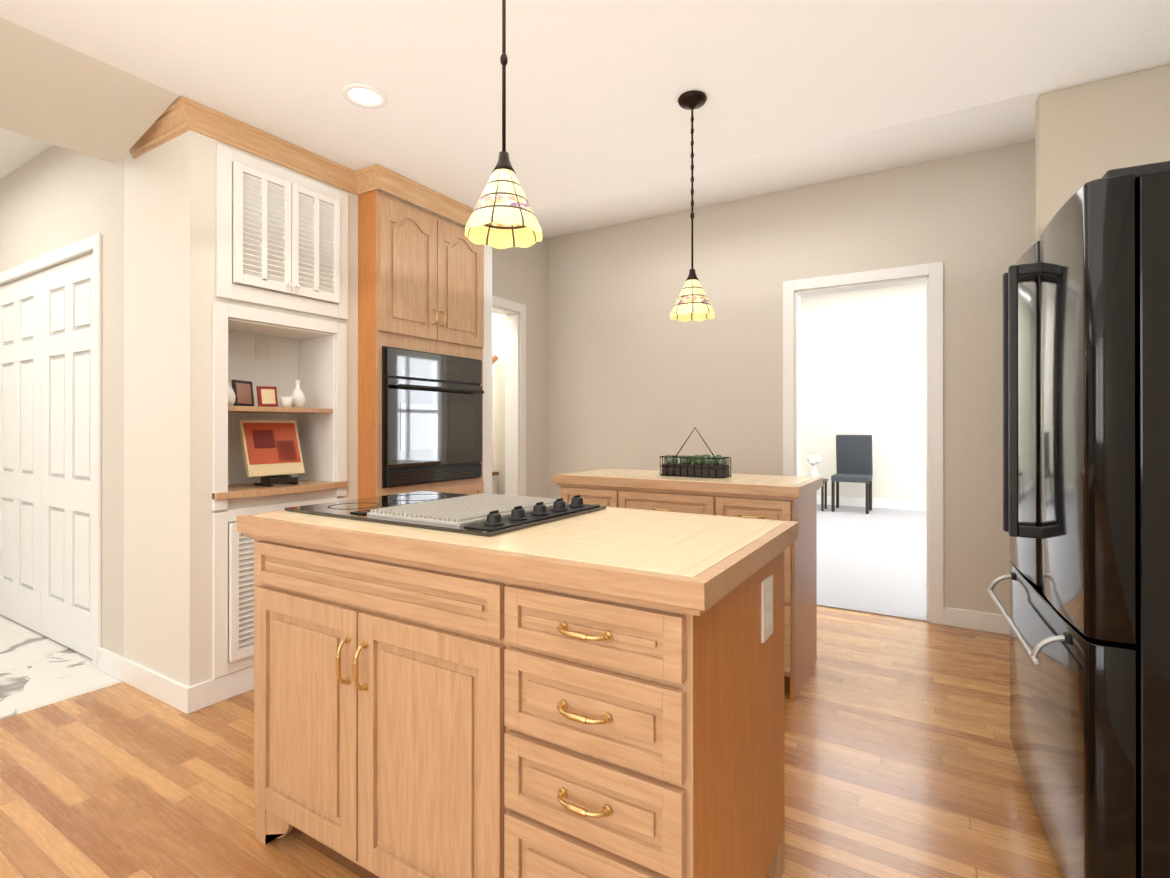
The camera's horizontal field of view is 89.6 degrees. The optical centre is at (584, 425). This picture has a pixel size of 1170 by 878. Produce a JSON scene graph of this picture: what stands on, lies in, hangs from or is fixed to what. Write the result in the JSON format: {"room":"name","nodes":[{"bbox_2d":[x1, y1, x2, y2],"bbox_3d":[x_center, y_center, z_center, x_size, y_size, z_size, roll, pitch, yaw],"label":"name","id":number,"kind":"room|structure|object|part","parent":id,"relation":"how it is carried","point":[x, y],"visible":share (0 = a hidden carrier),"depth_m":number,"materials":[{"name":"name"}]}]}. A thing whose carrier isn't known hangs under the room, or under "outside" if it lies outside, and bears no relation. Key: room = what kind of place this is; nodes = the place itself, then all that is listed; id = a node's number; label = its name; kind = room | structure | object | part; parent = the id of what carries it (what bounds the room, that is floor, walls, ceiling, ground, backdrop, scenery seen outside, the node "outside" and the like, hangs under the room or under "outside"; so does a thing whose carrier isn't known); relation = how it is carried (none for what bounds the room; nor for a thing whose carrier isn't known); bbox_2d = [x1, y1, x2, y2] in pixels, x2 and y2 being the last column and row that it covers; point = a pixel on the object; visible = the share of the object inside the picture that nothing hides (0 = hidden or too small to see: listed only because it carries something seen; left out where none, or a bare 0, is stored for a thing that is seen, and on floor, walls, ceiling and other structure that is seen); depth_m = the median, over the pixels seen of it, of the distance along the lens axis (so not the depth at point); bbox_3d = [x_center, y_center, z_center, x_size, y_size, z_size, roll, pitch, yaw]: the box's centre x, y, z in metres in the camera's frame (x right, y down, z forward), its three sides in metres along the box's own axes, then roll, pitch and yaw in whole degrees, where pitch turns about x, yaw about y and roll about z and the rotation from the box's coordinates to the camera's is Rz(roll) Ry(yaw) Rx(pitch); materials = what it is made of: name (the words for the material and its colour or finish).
{"room":"kitchen","nodes":[
{"label":"kitchen","id":0,"kind":"room"},
{"bbox_2d":[0,614,121,718],"bbox_3d":[-4.128,1.190,1.555,2.275,0.050,4.300,0,0,31],"label":"floor","id":1,"kind":"structure","parent":0,"point":[37,670],"depth_m":2.79,"materials":[{"name":"stone"}]},
{"bbox_2d":[0,145,123,656],"bbox_3d":[-3.052,-0.166,3.350,2.250,2.670,0.120,0,0,31],"label":"wall","id":2,"kind":"structure","parent":0,"point":[54,197],"depth_m":2.83,"materials":[{"name":"beige paint"}]},
{"bbox_2d":[0,17,178,163],"bbox_3d":[-2.945,-1.337,0.663,0.570,0.340,4.238,0,0,31],"label":"ceiling","id":3,"kind":"structure","parent":0,"point":[56,93],"depth_m":2.25,"materials":[{"name":"beige paint"}]},
{"bbox_2d":[0,95,180,178],"bbox_3d":[-3.205,-1.587,2.592,3.020,0.170,7.260,0,0,31],"label":"ceiling","id":4,"kind":"structure","parent":0,"point":[17,150],"depth_m":3.21,"materials":[{"name":"white paint"}]},
{"bbox_2d":[124,130,491,686],"bbox_3d":[-1.363,-0.066,3.269,0.720,2.470,1.740,0,0,31],"label":"wall","id":5,"kind":"structure","parent":0,"point":[170,297],"depth_m":2.52,"materials":[{"name":"white paint"}]},
{"bbox_2d":[212,144,347,678],"bbox_3d":[-1.493,-0.062,2.808,0.373,2.244,0.645,0,0,31],"label":"tall cabinet","id":6,"kind":"object","parent":5,"relation":"in","point":[281,238],"visible":0.77,"depth_m":2.72,"materials":[{"name":"white wood"}]},
{"bbox_2d":[228,376,235,405],"bbox_3d":[-1.594,-0.153,2.620,0.072,0.135,0.072,0,0,31],"label":"decorative vase","id":7,"kind":"object","parent":6,"relation":"in","point":[231,397],"visible":0.23,"depth_m":2.61,"materials":[{"name":"white ceramic"}]},
{"bbox_2d":[231,379,253,405],"bbox_3d":[-1.585,-0.148,2.732,0.032,0.124,0.104,0,0,20],"label":"photo frame","id":8,"kind":"object","parent":6,"relation":"in","point":[243,391],"visible":0.86,"depth_m":2.72,"materials":[{"name":"black"}]},
{"bbox_2d":[256,386,277,406],"bbox_3d":[-1.492,-0.136,2.769,0.028,0.098,0.087,0,0,39],"label":"photo frame","id":9,"kind":"object","parent":6,"relation":"in","point":[266,396],"visible":0.96,"depth_m":2.76,"materials":[{"name":"red"}]},
{"bbox_2d":[238,420,304,486],"bbox_3d":[-1.463,0.128,2.786,0.149,0.307,0.270,0,0,31],"label":"computer monitor","id":10,"kind":"object","parent":6,"relation":"in","point":[272,454],"visible":1,"depth_m":2.78,"materials":[{"name":"plastic"}]},
{"bbox_2d":[280,397,292,406],"bbox_3d":[-1.415,-0.111,2.798,0.056,0.050,0.056,0,0,31],"label":"cup","id":11,"kind":"object","parent":6,"relation":"in","point":[286,401],"visible":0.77,"depth_m":2.78,"materials":[{"name":"white ceramic"}]},
{"bbox_2d":[290,380,305,407],"bbox_3d":[-1.408,-0.153,2.888,0.072,0.135,0.072,0,0,31],"label":"decorative vase","id":12,"kind":"object","parent":6,"relation":"in","point":[298,396],"visible":0.77,"depth_m":2.87,"materials":[{"name":"white ceramic"}]},
{"bbox_2d":[129,96,473,225],"bbox_3d":[-1.309,-1.252,3.170,0.717,0.096,1.732,0,0,31],"label":"crown molding","id":13,"kind":"structure","parent":5,"relation":"attached to","point":[180,116],"depth_m":2.72,"materials":[{"name":"brown wood"}]},
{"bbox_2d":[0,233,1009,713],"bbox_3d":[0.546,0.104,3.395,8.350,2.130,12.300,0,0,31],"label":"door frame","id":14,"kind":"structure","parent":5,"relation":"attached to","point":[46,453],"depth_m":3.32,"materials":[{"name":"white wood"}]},
{"bbox_2d":[492,238,548,497],"bbox_3d":[-0.641,-0.198,4.493,0.120,2.740,1.100,0,0,31],"label":"wall","id":15,"kind":"structure","parent":0,"point":[520,275],"depth_m":4.76,"materials":[{"name":"beige paint"}]},
{"bbox_2d":[0,606,1065,877],"bbox_3d":[-1.617,1.190,1.619,6.800,0.050,7.020,0,0,31],"label":"floor","id":16,"kind":"structure","parent":0,"point":[900,758],"depth_m":1.95,"materials":[{"name":"brown wood"}]},
{"bbox_2d":[358,190,483,498],"bbox_3d":[-0.880,-0.018,3.376,0.230,2.374,0.815,0,0,31],"label":"tall cabinet","id":17,"kind":"object","parent":16,"relation":"on","point":[420,337],"visible":0.69,"depth_m":3.22,"materials":[{"name":"brown wood"}]},
{"bbox_2d":[492,355,498,493],"bbox_3d":[-1.304,0.276,4.828,0.600,1.792,1.165,0,0,31],"label":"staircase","id":18,"kind":"structure","parent":16,"relation":"on","point":[494,473],"depth_m":5.12,"materials":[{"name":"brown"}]},
{"bbox_2d":[237,506,798,877],"bbox_3d":[-0.215,0.710,1.600,1.375,0.912,0.746,0,0,31],"label":"kitchen island","id":19,"kind":"object","parent":16,"relation":"on","point":[598,694],"visible":0.96,"depth_m":1.23,"materials":[{"name":"brown wood"}]},
{"bbox_2d":[285,491,605,536],"bbox_3d":[-0.413,0.231,1.772,0.790,0.045,0.540,0,0,31],"label":"cooktop","id":20,"kind":"object","parent":19,"relation":"in","point":[485,514],"visible":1,"depth_m":1.63,"materials":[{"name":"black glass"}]},
{"bbox_2d":[553,468,822,701],"bbox_3d":[0.502,0.713,3.004,1.240,0.912,0.591,0,0,31],"label":"kitchen island","id":21,"kind":"object","parent":16,"relation":"on","point":[782,498],"visible":0.29,"depth_m":2.70,"materials":[{"name":"brown wood"}]},
{"bbox_2d":[660,428,730,477],"bbox_3d":[0.556,0.132,2.979,0.334,0.247,0.125,0,0,31],"label":"basket","id":22,"kind":"object","parent":21,"relation":"on","point":[716,466],"visible":1,"depth_m":2.93,"materials":[{"name":"black metal"}]},
{"bbox_2d":[986,161,1169,877],"bbox_3d":[1.607,0.306,1.532,0.848,1.718,0.910,0,0,27],"label":"fridge","id":23,"kind":"object","parent":16,"relation":"on","point":[1086,390],"visible":1,"depth_m":1.28,"materials":[{"name":"black metal"}]},
{"bbox_2d":[0,0,1169,237],"bbox_3d":[-0.540,-1.516,0.969,4.520,0.420,7.260,0,0,31],"label":"ceiling","id":24,"kind":"structure","parent":0,"point":[796,92],"depth_m":2.20,"materials":[{"name":"white paint"}]},
{"bbox_2d":[341,83,386,107],"bbox_3d":[-0.871,-1.300,2.329,0.170,0.006,0.170,0,0,31],"label":"recessed light","id":25,"kind":"object","parent":24,"relation":"in","point":[363,95],"visible":1,"depth_m":2.33,"materials":[{"name":"white"}]},
{"bbox_2d":[465,0,541,248],"bbox_3d":[-0.185,-0.867,1.349,0.176,0.876,0.176,0,0,31],"label":"pendant light","id":26,"kind":"object","parent":24,"relation":"hanging from","point":[502,216],"visible":1,"depth_m":1.32,"materials":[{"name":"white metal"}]},
{"bbox_3d":[-0.185,-0.503,1.348,0.176,0.148,0.176,0,0,31],"label":"pendant shade","id":27,"kind":"part","parent":26,"relation":"part of","materials":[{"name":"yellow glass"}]},
{"bbox_2d":[670,90,714,321],"bbox_3d":[0.427,-0.865,2.346,0.176,0.876,0.176,0,0,31],"label":"pendant light","id":28,"kind":"object","parent":24,"relation":"hanging from","point":[692,303],"visible":1,"depth_m":2.32,"materials":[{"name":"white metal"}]},
{"bbox_3d":[0.427,-0.501,2.345,0.176,0.148,0.176,0,0,31],"label":"pendant shade","id":29,"kind":"part","parent":28,"relation":"part of","materials":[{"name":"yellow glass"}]},
{"bbox_2d":[492,140,1035,615],"bbox_3d":[0.944,-0.209,4.242,5.350,2.760,0.120,0,0,31],"label":"wall","id":30,"kind":"structure","parent":0,"point":[640,378],"depth_m":4.02,"materials":[{"name":"beige paint"}]},
{"bbox_2d":[801,283,925,501],"bbox_3d":[4.778,-0.421,8.090,6.240,3.200,0.120,0,0,31],"label":"wall","id":31,"kind":"structure","parent":0,"point":[863,362],"depth_m":8.42,"materials":[{"name":"white paint"}]},
{"bbox_2d":[817,504,926,621],"bbox_3d":[3.427,1.196,5.866,6.000,0.058,5.480,0,0,31],"label":"floor carpet","id":32,"kind":"object","parent":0,"point":[873,561],"depth_m":5.04,"materials":[{"name":"white carpet"}]},
{"bbox_2d":[807,454,827,510],"bbox_3d":[3.196,0.787,8.219,0.320,0.768,0.320,0,0,31],"label":"table","id":33,"kind":"object","parent":32,"relation":"on","point":[814,460],"visible":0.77,"depth_m":8.18,"materials":[{"name":"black wood"}]},
{"bbox_2d":[831,435,872,513],"bbox_3d":[3.668,0.650,8.090,0.460,1.042,0.548,0,0,31],"label":"chair","id":34,"kind":"object","parent":32,"relation":"on","point":[854,461],"visible":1,"depth_m":8.18,"materials":[{"name":"black wood"}]},
{"bbox_2d":[1035,64,1169,241],"bbox_3d":[2.199,-0.203,2.168,0.850,2.740,0.120,0,0,31],"label":"wall","id":35,"kind":"structure","parent":0,"point":[1091,131],"depth_m":2.25,"materials":[{"name":"beige paint"}]}
]}

